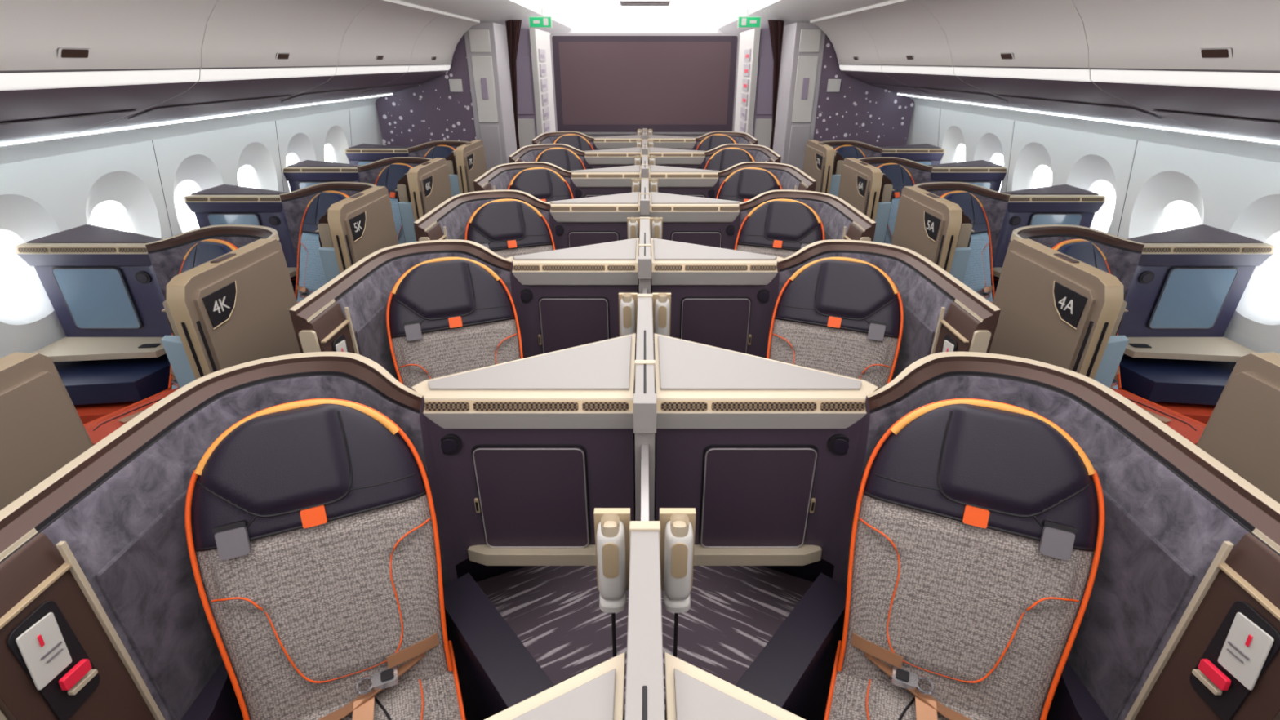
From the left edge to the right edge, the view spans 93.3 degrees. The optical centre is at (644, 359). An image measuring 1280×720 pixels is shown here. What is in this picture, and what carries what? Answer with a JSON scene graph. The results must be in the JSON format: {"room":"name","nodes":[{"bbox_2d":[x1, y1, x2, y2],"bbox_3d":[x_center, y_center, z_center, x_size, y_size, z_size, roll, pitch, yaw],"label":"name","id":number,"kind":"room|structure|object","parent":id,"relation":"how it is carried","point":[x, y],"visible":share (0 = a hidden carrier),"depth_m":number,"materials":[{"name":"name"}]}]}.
{"room":"aircraft cabin","nodes":[
{"label":"aircraft cabin","id":0,"kind":"room"},
{"bbox_2d":[0,351,93,510],"bbox_3d":[-1.562,0.644,1.517,0.208,1.242,0.524,2,26,5],"label":"door","id":1,"kind":"structure","parent":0,"point":[42,429],"depth_m":1.44,"materials":[{"name":"beige plastic"}]},
{"bbox_2d":[0,93,386,362],"bbox_3d":[-2.785,-1.234,4.968,0.411,1.610,14.000,0,26,0],"label":"wall","id":2,"kind":"structure","parent":0,"point":[48,187],"depth_m":3.41,"materials":[{"name":"white plastic"}]},
{"bbox_2d":[0,233,29,309],"bbox_3d":[-2.961,-0.407,2.772,0.049,0.350,0.268,0,26,0],"label":"window","id":3,"kind":"structure","parent":2,"relation":"in","point":[14,271],"depth_m":2.83,"materials":[{"name":"white glass"}]},
{"bbox_2d":[88,203,128,231],"bbox_3d":[-2.961,-0.688,3.341,0.049,0.350,0.268,0,26,0],"label":"window","id":4,"kind":"structure","parent":2,"relation":"in","point":[104,215],"depth_m":3.32,"materials":[{"name":"white glass"}]},
{"bbox_2d":[173,182,199,232],"bbox_3d":[-2.961,-0.970,3.910,0.049,0.350,0.268,0,26,0],"label":"window","id":5,"kind":"structure","parent":2,"relation":"in","point":[187,220],"depth_m":3.88,"materials":[{"name":"white"}]},
{"bbox_2d":[475,515,813,718],"bbox_3d":[0.000,-0.490,5.335,5.800,0.050,14.000,0,26,0],"label":"floor","id":6,"kind":"structure","parent":0,"point":[555,612],"depth_m":2.31,"materials":[{"name":"carpet"}]},
{"bbox_2d":[15,224,173,424],"bbox_3d":[-2.524,-0.015,2.990,0.658,1.138,0.804,0,26,0],"label":"console","id":7,"kind":"object","parent":6,"relation":"on","point":[101,284],"visible":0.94,"depth_m":2.84,"materials":[{"name":"blue"}]},
{"bbox_2d":[83,239,239,445],"bbox_3d":[-2.021,0.130,2.677,0.498,1.194,0.754,11,28,21],"label":"passenger seat","id":8,"kind":"object","parent":6,"relation":"on","point":[206,251],"visible":0.22,"depth_m":2.62,"materials":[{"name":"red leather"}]},
{"bbox_2d":[145,224,281,335],"bbox_3d":[-1.786,0.058,2.768,0.497,1.184,0.922,-18,32,-32],"label":"shell","id":9,"kind":"object","parent":6,"relation":"on","point":[166,255],"visible":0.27,"depth_m":2.78,"materials":[{"name":"grey fabric"}]},
{"bbox_2d":[0,351,457,719],"bbox_3d":[-0.967,0.679,1.510,0.452,1.184,0.874,16,30,29],"label":"shell","id":10,"kind":"object","parent":6,"relation":"on","point":[103,616],"visible":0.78,"depth_m":1.21,"materials":[{"name":"grey plastic"}]},
{"bbox_2d":[160,238,300,388],"bbox_3d":[-1.562,0.183,2.449,0.208,1.242,0.524,2,26,5],"label":"door","id":11,"kind":"structure","parent":6,"relation":"on","point":[254,279],"depth_m":2.16,"materials":[{"name":"beige plastic"}]},
{"bbox_2d":[184,184,299,302],"bbox_3d":[-2.524,-0.512,3.994,0.658,1.138,0.804,0,26,0],"label":"console","id":12,"kind":"object","parent":6,"relation":"on","point":[223,204],"visible":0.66,"depth_m":3.82,"materials":[{"name":"blue"}]},
{"bbox_2d":[294,191,349,303],"bbox_3d":[-2.021,-0.366,3.681,0.498,1.194,0.754,11,28,21],"label":"passenger seat","id":13,"kind":"object","parent":6,"relation":"on","point":[312,277],"visible":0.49,"depth_m":3.71,"materials":[{"name":"blue fabric"}]},
{"bbox_2d":[283,160,362,279],"bbox_3d":[-2.524,-1.008,4.998,0.658,1.138,0.804,0,26,0],"label":"console","id":14,"kind":"object","parent":6,"relation":"on","point":[306,173],"visible":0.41,"depth_m":4.78,"materials":[{"name":"blue"}]},
{"bbox_2d":[184,398,466,719],"bbox_3d":[-0.664,0.767,1.369,0.498,1.212,0.754,-11,28,-21],"label":"passenger seat","id":15,"kind":"object","parent":6,"relation":"on","point":[311,526],"visible":1,"depth_m":1.36,"materials":[{"name":"grey fabric"}]},
{"bbox_2d":[279,182,376,269],"bbox_3d":[-1.786,-0.438,3.772,0.497,1.184,0.922,-18,32,-32],"label":"shell","id":16,"kind":"object","parent":6,"relation":"on","point":[295,203],"visible":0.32,"depth_m":3.78,"materials":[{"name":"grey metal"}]},
{"bbox_2d":[318,186,398,283],"bbox_3d":[-1.562,-0.314,3.453,0.208,1.242,0.524,2,26,5],"label":"door","id":17,"kind":"structure","parent":6,"relation":"on","point":[372,206],"depth_m":3.13,"materials":[{"name":"beige plastic"}]},
{"bbox_2d":[345,143,410,164],"bbox_3d":[-2.524,-1.504,6.002,0.658,1.138,0.804,0,26,0],"label":"console","id":18,"kind":"object","parent":6,"relation":"on","point":[363,153],"visible":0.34,"depth_m":5.78,"materials":[{"name":"blue"}]},
{"bbox_2d":[374,163,412,244],"bbox_3d":[-2.021,-0.862,4.685,0.498,1.194,0.754,11,28,21],"label":"passenger seat","id":19,"kind":"object","parent":6,"relation":"on","point":[388,177],"visible":0.17,"depth_m":4.66,"materials":[{"name":"blue fabric"}]},
{"bbox_2d":[356,156,431,242],"bbox_3d":[-1.786,-0.935,4.776,0.497,1.184,0.922,-18,32,-32],"label":"shell","id":20,"kind":"object","parent":6,"relation":"on","point":[368,173],"visible":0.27,"depth_m":4.77,"materials":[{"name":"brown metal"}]},
{"bbox_2d":[288,239,519,381],"bbox_3d":[-0.967,0.183,2.514,0.452,1.184,0.874,16,30,29],"label":"shell","id":21,"kind":"object","parent":6,"relation":"on","point":[348,313],"visible":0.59,"depth_m":2.25,"materials":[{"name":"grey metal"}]},
{"bbox_2d":[398,157,452,243],"bbox_3d":[-1.562,-0.810,4.457,0.208,1.242,0.524,2,26,5],"label":"door","id":22,"kind":"structure","parent":6,"relation":"on","point":[434,171],"depth_m":4.13,"materials":[{"name":"beige plastic"}]},
{"bbox_2d":[407,140,468,174],"bbox_3d":[-1.786,-1.431,5.780,0.497,1.184,0.922,-18,32,-32],"label":"shell","id":23,"kind":"object","parent":6,"relation":"on","point":[419,151],"visible":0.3,"depth_m":5.77,"materials":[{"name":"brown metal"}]},
{"bbox_2d":[375,22,516,171],"bbox_3d":[-2.130,-2.419,6.655,1.300,2.240,0.625,0,26,0],"label":"partition wall","id":24,"kind":"structure","parent":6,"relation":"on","point":[472,100],"depth_m":6.25,"materials":[{"name":"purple plastic"}]},
{"bbox_2d":[386,257,528,582],"bbox_3d":[-0.664,0.271,2.373,0.498,1.212,0.754,-11,28,-21],"label":"passenger seat","id":25,"kind":"object","parent":6,"relation":"on","point":[446,316],"visible":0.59,"depth_m":2.35,"materials":[{"name":"grey fabric"}]},
{"bbox_2d":[448,139,486,196],"bbox_3d":[-1.562,-1.306,5.461,0.208,1.242,0.524,2,26,5],"label":"door","id":26,"kind":"structure","parent":6,"relation":"on","point":[463,182],"depth_m":5.12,"materials":[{"name":"beige plastic"}]},
{"bbox_2d":[413,190,552,241],"bbox_3d":[-0.967,-0.313,3.519,0.452,1.184,0.874,16,30,29],"label":"shell","id":27,"kind":"object","parent":6,"relation":"on","point":[449,220],"visible":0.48,"depth_m":3.37,"materials":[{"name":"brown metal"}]},
{"bbox_2d":[465,199,555,257],"bbox_3d":[-0.664,-0.226,3.377,0.498,1.212,0.754,-11,28,-21],"label":"passenger seat","id":28,"kind":"object","parent":6,"relation":"on","point":[508,228],"visible":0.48,"depth_m":3.35,"materials":[{"name":"black leather"}]},
{"bbox_2d":[473,161,573,195],"bbox_3d":[-0.967,-0.809,4.523,0.452,1.184,0.874,16,30,29],"label":"shell","id":29,"kind":"object","parent":6,"relation":"on","point":[499,177],"visible":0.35,"depth_m":4.47,"materials":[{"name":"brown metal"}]},
{"bbox_2d":[411,333,635,719],"bbox_3d":[-0.314,0.621,1.704,0.571,1.138,0.904,0,26,0],"label":"console","id":30,"kind":"object","parent":6,"relation":"on","point":[526,450],"visible":0.97,"depth_m":1.61,"materials":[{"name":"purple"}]},
{"bbox_2d":[515,28,555,148],"bbox_3d":[-2.015,-3.193,8.210,1.470,2.250,1.250,0,26,0],"label":"doorway","id":31,"kind":"object","parent":6,"relation":"on","point":[535,91],"visible":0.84,"depth_m":7.56,"materials":[{"name":"grey"}]},
{"bbox_2d":[507,167,573,202],"bbox_3d":[-0.664,-0.722,4.381,0.498,1.212,0.754,-11,28,-21],"label":"passenger seat","id":32,"kind":"object","parent":6,"relation":"on","point":[547,185],"visible":0.25,"depth_m":4.35,"materials":[{"name":"black leather"}]},
{"bbox_2d":[508,143,586,169],"bbox_3d":[-0.967,-1.306,5.527,0.452,1.184,0.874,16,30,29],"label":"shell","id":33,"kind":"object","parent":6,"relation":"on","point":[528,153],"visible":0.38,"depth_m":5.51,"materials":[{"name":"brown metal"}]},
{"bbox_2d":[484,652,625,719],"bbox_3d":[-0.314,1.117,0.700,0.571,1.138,0.904,0,26,0],"label":"console","id":34,"kind":"object","parent":6,"relation":"on","point":[597,692],"visible":1,"depth_m":0.79,"materials":[{"name":"grey plastic"}]},
{"bbox_2d":[534,147,585,171],"bbox_3d":[-0.664,-1.218,5.385,0.498,1.212,0.754,-11,28,-21],"label":"passenger seat","id":35,"kind":"object","parent":6,"relation":"on","point":[566,159],"visible":0.19,"depth_m":5.36,"materials":[{"name":"black leather"}]},
{"bbox_2d":[532,131,594,150],"bbox_3d":[-0.967,-1.802,6.531,0.452,1.184,0.874,16,30,29],"label":"shell","id":36,"kind":"object","parent":6,"relation":"on","point":[547,137],"visible":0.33,"depth_m":6.52,"materials":[{"name":"brown metal"}]},
{"bbox_2d":[505,237,639,359],"bbox_3d":[-0.314,0.124,2.708,0.571,1.138,0.904,0,26,0],"label":"console","id":37,"kind":"object","parent":6,"relation":"on","point":[566,298],"visible":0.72,"depth_m":2.60,"materials":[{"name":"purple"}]},
{"bbox_2d":[553,133,593,151],"bbox_3d":[-0.664,-1.714,6.389,0.498,1.212,0.754,-11,28,-21],"label":"passenger seat","id":38,"kind":"object","parent":6,"relation":"on","point":[576,141],"visible":0.21,"depth_m":6.36,"materials":[{"name":"black leather"}]},
{"bbox_2d":[548,191,640,288],"bbox_3d":[-0.314,-0.372,3.712,0.571,1.138,0.904,0,26,0],"label":"console","id":39,"kind":"object","parent":6,"relation":"on","point":[584,221],"visible":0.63,"depth_m":3.59,"materials":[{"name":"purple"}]},
{"bbox_2d":[570,164,641,217],"bbox_3d":[-0.314,-0.868,4.716,0.571,1.138,0.904,0,26,0],"label":"console","id":40,"kind":"object","parent":6,"relation":"on","point":[587,183],"visible":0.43,"depth_m":4.56,"materials":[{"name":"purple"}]},
{"bbox_2d":[584,146,641,168],"bbox_3d":[-0.314,-1.365,5.720,0.571,1.138,0.904,0,26,0],"label":"console","id":41,"kind":"object","parent":6,"relation":"on","point":[602,158],"visible":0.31,"depth_m":5.55,"materials":[{"name":"grey plastic"}]},
{"bbox_2d":[593,134,642,150],"bbox_3d":[-0.314,-1.861,6.724,0.571,1.138,0.904,0,26,0],"label":"console","id":42,"kind":"object","parent":6,"relation":"on","point":[619,141],"visible":0.25,"depth_m":6.55,"materials":[{"name":"grey"}]},
{"bbox_2d":[624,393,665,719],"bbox_3d":[0.000,0.860,1.169,0.054,1.182,1.135,0,26,0],"label":"divider","id":43,"kind":"object","parent":6,"relation":"on","point":[644,693],"visible":1,"depth_m":0.88,"materials":[{"name":"grey plastic"}]},
{"bbox_2d":[593,507,630,657],"bbox_3d":[-0.058,0.797,1.307,0.064,1.172,0.063,0,26,0],"label":"reading lamp","id":44,"kind":"object","parent":43,"relation":"attached to","point":[611,525],"visible":1,"depth_m":1.07,"materials":[{"name":"grey plastic"}]},
{"bbox_2d":[659,507,696,657],"bbox_3d":[0.058,0.797,1.307,0.064,1.172,0.063,0,26,0],"label":"reading lamp","id":45,"kind":"object","parent":43,"relation":"attached to","point":[677,525],"visible":1,"depth_m":1.07,"materials":[{"name":"grey plastic"}]},
{"bbox_2d":[634,255,655,520],"bbox_3d":[0.000,0.364,2.174,0.054,1.182,1.135,0,26,0],"label":"divider","id":46,"kind":"object","parent":6,"relation":"on","point":[644,363],"visible":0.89,"depth_m":1.56,"materials":[{"name":"grey plastic"}]},
{"bbox_2d":[618,293,637,342],"bbox_3d":[-0.058,0.301,2.311,0.064,1.172,0.063,0,26,0],"label":"reading lamp","id":47,"kind":"object","parent":46,"relation":"attached to","point":[628,304],"visible":0.54,"depth_m":2.07,"materials":[{"name":"grey plastic"}]},
{"bbox_2d":[652,293,671,342],"bbox_3d":[0.058,0.301,2.311,0.064,1.172,0.063,0,26,0],"label":"reading lamp","id":48,"kind":"object","parent":46,"relation":"attached to","point":[661,304],"visible":0.59,"depth_m":2.07,"materials":[{"name":"grey plastic"}]},
{"bbox_2d":[638,199,651,293],"bbox_3d":[0.000,-0.133,3.178,0.054,1.182,1.135,0,26,0],"label":"divider","id":49,"kind":"object","parent":6,"relation":"on","point":[644,246],"visible":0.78,"depth_m":2.69,"materials":[{"name":"grey plastic"}]},
{"bbox_2d":[647,134,696,150],"bbox_3d":[0.314,-1.861,6.724,0.571,1.138,0.904,0,26,0],"label":"console","id":50,"kind":"object","parent":6,"relation":"on","point":[660,141],"visible":0.22,"depth_m":6.55,"materials":[{"name":"grey"}]},
{"bbox_2d":[648,146,705,168],"bbox_3d":[0.314,-1.365,5.720,0.571,1.138,0.904,0,26,0],"label":"console","id":51,"kind":"object","parent":6,"relation":"on","point":[686,158],"visible":0.28,"depth_m":5.55,"materials":[{"name":"grey plastic"}]},
{"bbox_2d":[648,164,719,217],"bbox_3d":[0.314,-0.868,4.716,0.571,1.138,0.904,0,26,0],"label":"console","id":52,"kind":"object","parent":6,"relation":"on","point":[701,183],"visible":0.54,"depth_m":4.56,"materials":[{"name":"grey plastic"}]},
{"bbox_2d":[648,191,741,288],"bbox_3d":[0.314,-0.372,3.712,0.571,1.138,0.904,0,26,0],"label":"console","id":53,"kind":"object","parent":6,"relation":"on","point":[704,221],"visible":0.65,"depth_m":3.59,"materials":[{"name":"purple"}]},
{"bbox_2d":[696,133,736,151],"bbox_3d":[0.664,-1.714,6.389,0.498,1.212,0.754,11,28,21],"label":"passenger seat","id":54,"kind":"object","parent":6,"relation":"on","point":[712,141],"visible":0.21,"depth_m":6.36,"materials":[{"name":"black leather"}]},
{"bbox_2d":[650,237,784,359],"bbox_3d":[0.314,0.124,2.708,0.571,1.138,0.904,0,26,0],"label":"console","id":55,"kind":"object","parent":6,"relation":"on","point":[722,298],"visible":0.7,"depth_m":2.60,"materials":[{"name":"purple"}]},
{"bbox_2d":[695,131,757,150],"bbox_3d":[0.967,-1.802,6.531,0.452,1.184,0.874,-16,30,-29],"label":"shell","id":56,"kind":"object","parent":6,"relation":"on","point":[739,137],"visible":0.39,"depth_m":6.52,"materials":[{"name":"brown metal"}]},
{"bbox_2d":[704,147,755,171],"bbox_3d":[0.664,-1.218,5.385,0.498,1.212,0.754,11,28,21],"label":"passenger seat","id":57,"kind":"object","parent":6,"relation":"on","point":[723,159],"visible":0.25,"depth_m":5.36,"materials":[{"name":"black leather"}]},
{"bbox_2d":[664,652,805,719],"bbox_3d":[0.314,1.117,0.700,0.571,1.138,0.904,0,26,0],"label":"console","id":58,"kind":"object","parent":6,"relation":"on","point":[691,692],"visible":1,"depth_m":0.79,"materials":[{"name":"grey plastic"}]},
{"bbox_2d":[703,143,781,169],"bbox_3d":[0.967,-1.306,5.527,0.452,1.184,0.874,-16,30,-29],"label":"shell","id":59,"kind":"object","parent":6,"relation":"on","point":[759,153],"visible":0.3,"depth_m":5.51,"materials":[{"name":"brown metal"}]},
{"bbox_2d":[715,167,782,202],"bbox_3d":[0.664,-0.722,4.381,0.498,1.212,0.754,11,28,21],"label":"passenger seat","id":60,"kind":"object","parent":6,"relation":"on","point":[742,185],"visible":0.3,"depth_m":4.35,"materials":[{"name":"black leather"}]},
{"bbox_2d":[733,28,773,148],"bbox_3d":[2.015,-3.193,8.210,1.470,2.250,1.250,0,26,0],"label":"doorway","id":61,"kind":"object","parent":6,"relation":"on","point":[754,91],"visible":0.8,"depth_m":7.56,"materials":[{"name":"grey"}]},
{"bbox_2d":[653,333,878,719],"bbox_3d":[0.314,0.621,1.704,0.571,1.138,0.904,0,26,0],"label":"console","id":62,"kind":"object","parent":6,"relation":"on","point":[763,450],"visible":0.94,"depth_m":1.61,"materials":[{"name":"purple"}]},
{"bbox_2d":[716,161,816,195],"bbox_3d":[0.967,-0.809,4.523,0.452,1.184,0.874,-16,30,-29],"label":"shell","id":63,"kind":"object","parent":6,"relation":"on","point":[790,177],"visible":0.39,"depth_m":4.47,"materials":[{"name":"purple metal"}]},
{"bbox_2d":[734,199,824,257],"bbox_3d":[0.664,-0.226,3.377,0.498,1.212,0.754,11,28,21],"label":"passenger seat","id":64,"kind":"object","parent":6,"relation":"on","point":[781,228],"visible":0.36,"depth_m":3.35,"materials":[{"name":"black leather"}]},
{"bbox_2d":[737,190,875,241],"bbox_3d":[0.967,-0.313,3.519,0.452,1.184,0.874,-16,30,-29],"label":"shell","id":65,"kind":"object","parent":6,"relation":"on","point":[840,220],"visible":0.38,"depth_m":3.37,"materials":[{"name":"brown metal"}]},
{"bbox_2d":[803,139,840,196],"bbox_3d":[1.562,-1.306,5.461,0.208,1.242,0.524,-2,26,-5],"label":"door","id":66,"kind":"structure","parent":6,"relation":"on","point":[826,182],"depth_m":5.12,"materials":[{"name":"beige plastic"}]},
{"bbox_2d":[761,257,903,582],"bbox_3d":[0.664,0.271,2.373,0.498,1.212,0.754,11,28,21],"label":"passenger seat","id":67,"kind":"object","parent":6,"relation":"on","point":[842,316],"visible":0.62,"depth_m":2.35,"materials":[{"name":"grey fabric"}]},
{"bbox_2d":[773,22,914,171],"bbox_3d":[2.130,-2.419,6.655,1.300,2.240,0.625,0,26,0],"label":"partition wall","id":68,"kind":"structure","parent":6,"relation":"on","point":[817,100],"depth_m":6.25,"materials":[{"name":"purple plastic"}]},
{"bbox_2d":[821,140,882,174],"bbox_3d":[1.786,-1.431,5.780,0.497,1.184,0.922,18,32,32],"label":"shell","id":69,"kind":"object","parent":6,"relation":"on","point":[869,151],"visible":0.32,"depth_m":5.77,"materials":[{"name":"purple plastic"}]},
{"bbox_2d":[837,157,891,243],"bbox_3d":[1.562,-0.810,4.457,0.208,1.242,0.524,-2,26,-5],"label":"door","id":70,"kind":"structure","parent":6,"relation":"on","point":[854,171],"depth_m":4.13,"materials":[{"name":"beige plastic"}]},
{"bbox_2d":[770,239,1000,381],"bbox_3d":[0.967,0.183,2.514,0.452,1.184,0.874,-16,30,-29],"label":"shell","id":71,"kind":"object","parent":6,"relation":"on","point":[941,313],"visible":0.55,"depth_m":2.25,"materials":[{"name":"grey fabric"}]},
{"bbox_2d":[857,156,933,242],"bbox_3d":[1.786,-0.935,4.776,0.497,1.184,0.922,18,32,32],"label":"shell","id":72,"kind":"object","parent":6,"relation":"on","point":[921,173],"visible":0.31,"depth_m":4.77,"materials":[{"name":"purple plastic"}]},
{"bbox_2d":[877,163,915,244],"bbox_3d":[2.021,-0.862,4.685,0.498,1.194,0.754,-11,28,-21],"label":"passenger seat","id":73,"kind":"object","parent":6,"relation":"on","point":[900,177],"visible":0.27,"depth_m":4.66,"materials":[{"name":"blue fabric"}]},
{"bbox_2d":[879,143,944,164],"bbox_3d":[2.524,-1.504,6.002,0.658,1.138,0.804,0,26,0],"label":"console","id":74,"kind":"object","parent":6,"relation":"on","point":[923,153],"visible":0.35,"depth_m":5.78,"materials":[{"name":"blue"}]},
{"bbox_2d":[891,186,971,283],"bbox_3d":[1.562,-0.314,3.453,0.208,1.242,0.524,-2,26,-5],"label":"door","id":75,"kind":"structure","parent":6,"relation":"on","point":[917,206],"depth_m":3.13,"materials":[{"name":"beige plastic"}]},
{"bbox_2d":[913,182,1010,269],"bbox_3d":[1.786,-0.438,3.772,0.497,1.184,0.922,18,32,32],"label":"shell","id":76,"kind":"object","parent":6,"relation":"on","point":[994,203],"visible":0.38,"depth_m":3.78,"materials":[{"name":"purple plastic"}]},
{"bbox_2d":[823,398,1105,719],"bbox_3d":[0.664,0.767,1.369,0.498,1.212,0.754,11,28,21],"label":"passenger seat","id":77,"kind":"object","parent":6,"relation":"on","point":[978,526],"visible":1,"depth_m":1.36,"materials":[{"name":"grey fabric"}]},
{"bbox_2d":[927,160,1006,279],"bbox_3d":[2.524,-1.008,4.998,0.658,1.138,0.804,0,26,0],"label":"console","id":78,"kind":"object","parent":6,"relation":"on","point":[983,173],"visible":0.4,"depth_m":4.78,"materials":[{"name":"blue"}]},
{"bbox_2d":[940,191,995,303],"bbox_3d":[2.021,-0.366,3.681,0.498,1.194,0.754,-11,28,-21],"label":"passenger seat","id":79,"kind":"object","parent":6,"relation":"on","point":[977,277],"visible":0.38,"depth_m":3.71,"materials":[{"name":"blue fabric"}]},
{"bbox_2d":[990,184,1105,302],"bbox_3d":[2.524,-0.512,3.994,0.658,1.138,0.804,0,26,0],"label":"console","id":80,"kind":"object","parent":6,"relation":"on","point":[1062,204],"visible":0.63,"depth_m":3.82,"materials":[{"name":"blue"}]},
{"bbox_2d":[831,351,1279,719],"bbox_3d":[0.967,0.679,1.510,0.452,1.184,0.874,-16,30,-29],"label":"shell","id":81,"kind":"object","parent":6,"relation":"on","point":[1180,620],"visible":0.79,"depth_m":1.23,"materials":[{"name":"purple plastic"}]},
{"bbox_2d":[989,238,1128,388],"bbox_3d":[1.562,0.183,2.449,0.208,1.242,0.524,-2,26,-5],"label":"door","id":82,"kind":"structure","parent":6,"relation":"on","point":[1032,324],"depth_m":2.16,"materials":[{"name":"beige plastic"}]},
{"bbox_2d":[1008,224,1144,335],"bbox_3d":[1.786,0.058,2.768,0.497,1.184,0.922,18,32,32],"label":"shell","id":83,"kind":"object","parent":6,"relation":"on","point":[1122,255],"visible":0.23,"depth_m":2.78,"materials":[{"name":"purple plastic"}]},
{"bbox_2d":[1049,239,1206,445],"bbox_3d":[2.021,0.130,2.677,0.498,1.194,0.754,-11,28,-21],"label":"passenger seat","id":84,"kind":"object","parent":6,"relation":"on","point":[1083,251],"visible":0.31,"depth_m":2.62,"materials":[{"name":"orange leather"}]},
{"bbox_2d":[1116,224,1274,424],"bbox_3d":[2.524,-0.015,2.990,0.658,1.138,0.804,0,26,0],"label":"console","id":85,"kind":"object","parent":6,"relation":"on","point":[1188,284],"visible":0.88,"depth_m":2.84,"materials":[{"name":"blue"}]},
{"bbox_2d":[399,0,890,34],"bbox_3d":[0.000,-2.623,4.281,5.840,0.210,14.000,0,26,0],"label":"ceiling","id":86,"kind":"structure","parent":0,"point":[566,15],"depth_m":6.43,"materials":[{"name":"white plastic"}]},
{"bbox_2d":[0,0,217,146],"bbox_3d":[-2.090,-1.050,2.013,0.980,0.702,1.294,0,26,0],"label":"bin","id":87,"kind":"object","parent":86,"relation":"attached to","point":[67,67],"visible":1,"depth_m":2.16,"materials":[{"name":"white plastic"}]},
{"bbox_2d":[80,0,376,135],"bbox_3d":[-2.090,-1.626,3.179,0.980,0.702,1.294,0,26,0],"label":"bin","id":88,"kind":"object","parent":86,"relation":"attached to","point":[255,54],"visible":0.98,"depth_m":3.07,"materials":[{"name":"white plastic"}]},
{"bbox_2d":[248,0,443,113],"bbox_3d":[-2.090,-2.202,4.344,0.980,0.702,1.294,0,26,0],"label":"bin","id":89,"kind":"object","parent":86,"relation":"attached to","point":[377,45],"visible":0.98,"depth_m":4.23,"materials":[{"name":"white plastic"}]},
{"bbox_2d":[339,11,479,101],"bbox_3d":[-2.090,-2.753,5.460,0.980,0.702,1.200,0,26,0],"label":"bin","id":90,"kind":"object","parent":86,"relation":"attached to","point":[431,57],"visible":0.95,"depth_m":5.38,"materials":[{"name":"white plastic"}]},
{"bbox_2d":[505,19,521,150],"bbox_3d":[-1.410,-2.638,6.973,0.180,2.250,0.040,0,26,0],"label":"curtain","id":91,"kind":"object","parent":86,"relation":"hanging from","point":[513,26],"visible":0.66,"depth_m":6.63,"materials":[{"name":"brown fabric"}]},
{"bbox_2d":[768,19,784,150],"bbox_3d":[1.410,-2.638,6.973,0.180,2.250,0.040,0,26,0],"label":"curtain","id":92,"kind":"object","parent":86,"relation":"hanging from","point":[775,27],"visible":0.68,"depth_m":6.63,"materials":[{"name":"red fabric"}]},
{"bbox_2d":[809,11,950,101],"bbox_3d":[2.090,-2.753,5.460,0.980,0.702,1.200,0,26,0],"label":"bin","id":93,"kind":"object","parent":86,"relation":"attached to","point":[858,57],"visible":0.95,"depth_m":5.38,"materials":[{"name":"white plastic"}]},
{"bbox_2d":[846,0,1041,113],"bbox_3d":[2.090,-2.202,4.344,0.980,0.702,1.294,0,26,0],"label":"bin","id":94,"kind":"object","parent":86,"relation":"attached to","point":[912,45],"visible":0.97,"depth_m":4.23,"materials":[{"name":"white plastic"}]},
{"bbox_2d":[913,0,1209,135],"bbox_3d":[2.090,-1.626,3.179,0.980,0.702,1.294,0,26,0],"label":"bin","id":95,"kind":"object","parent":86,"relation":"attached to","point":[1033,54],"visible":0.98,"depth_m":3.06,"materials":[{"name":"white plastic"}]},
{"bbox_2d":[1072,0,1279,144],"bbox_3d":[2.090,-1.050,2.013,0.980,0.702,1.294,0,26,0],"label":"bin","id":96,"kind":"object","parent":86,"relation":"attached to","point":[1210,66],"visible":1,"depth_m":2.18,"materials":[{"name":"white plastic"}]},
{"bbox_2d":[565,27,724,33],"bbox_3d":[0.000,-4.723,11.079,5.800,2.450,0.050,0,26,0],"label":"wall","id":97,"kind":"structure","parent":0,"point":[573,30],"depth_m":10.54,"materials":[{"name":"white"}]},
{"bbox_2d":[584,133,705,137],"bbox_3d":[0.000,-2.659,7.253,2.000,2.140,0.080,0,26,0],"label":"wall","id":98,"kind":"structure","parent":0,"point":[588,135],"depth_m":7.20,"materials":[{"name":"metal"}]},
{"bbox_2d":[550,33,739,133],"bbox_3d":[0.000,-3.152,6.930,2.110,1.050,0.042,0,26,0],"label":"video screen","id":99,"kind":"object","parent":98,"relation":"attached to","point":[603,83],"visible":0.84,"depth_m":6.89,"materials":[{"name":"brown plastic"}]},
{"bbox_2d":[902,93,1279,362],"bbox_3d":[2.785,-1.234,4.968,0.411,1.610,14.000,0,26,0],"label":"wall","id":100,"kind":"structure","parent":0,"point":[1233,185],"depth_m":3.45,"materials":[{"name":"white plastic"}]},
{"bbox_2d":[1090,182,1115,232],"bbox_3d":[2.961,-0.970,3.910,0.049,0.350,0.268,0,26,0],"label":"window","id":101,"kind":"structure","parent":100,"relation":"in","point":[1102,220],"depth_m":3.88,"materials":[{"name":"white"}]},
{"bbox_2d":[1161,203,1200,231],"bbox_3d":[2.961,-0.688,3.341,0.049,0.350,0.268,0,26,0],"label":"window","id":102,"kind":"structure","parent":100,"relation":"in","point":[1182,215],"depth_m":3.32,"materials":[{"name":"white glass"}]},
{"bbox_2d":[1260,237,1279,307],"bbox_3d":[2.961,-0.407,2.772,0.049,0.350,0.268,0,26,0],"label":"window","id":103,"kind":"structure","parent":100,"relation":"in","point":[1270,271],"depth_m":2.86,"materials":[{"name":"white glass"}]},
{"bbox_2d":[1196,351,1279,503],"bbox_3d":[1.562,0.644,1.517,0.208,1.242,0.524,-2,26,-5],"label":"door","id":104,"kind":"structure","parent":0,"point":[1242,432],"depth_m":1.45,"materials":[{"name":"beige plastic"}]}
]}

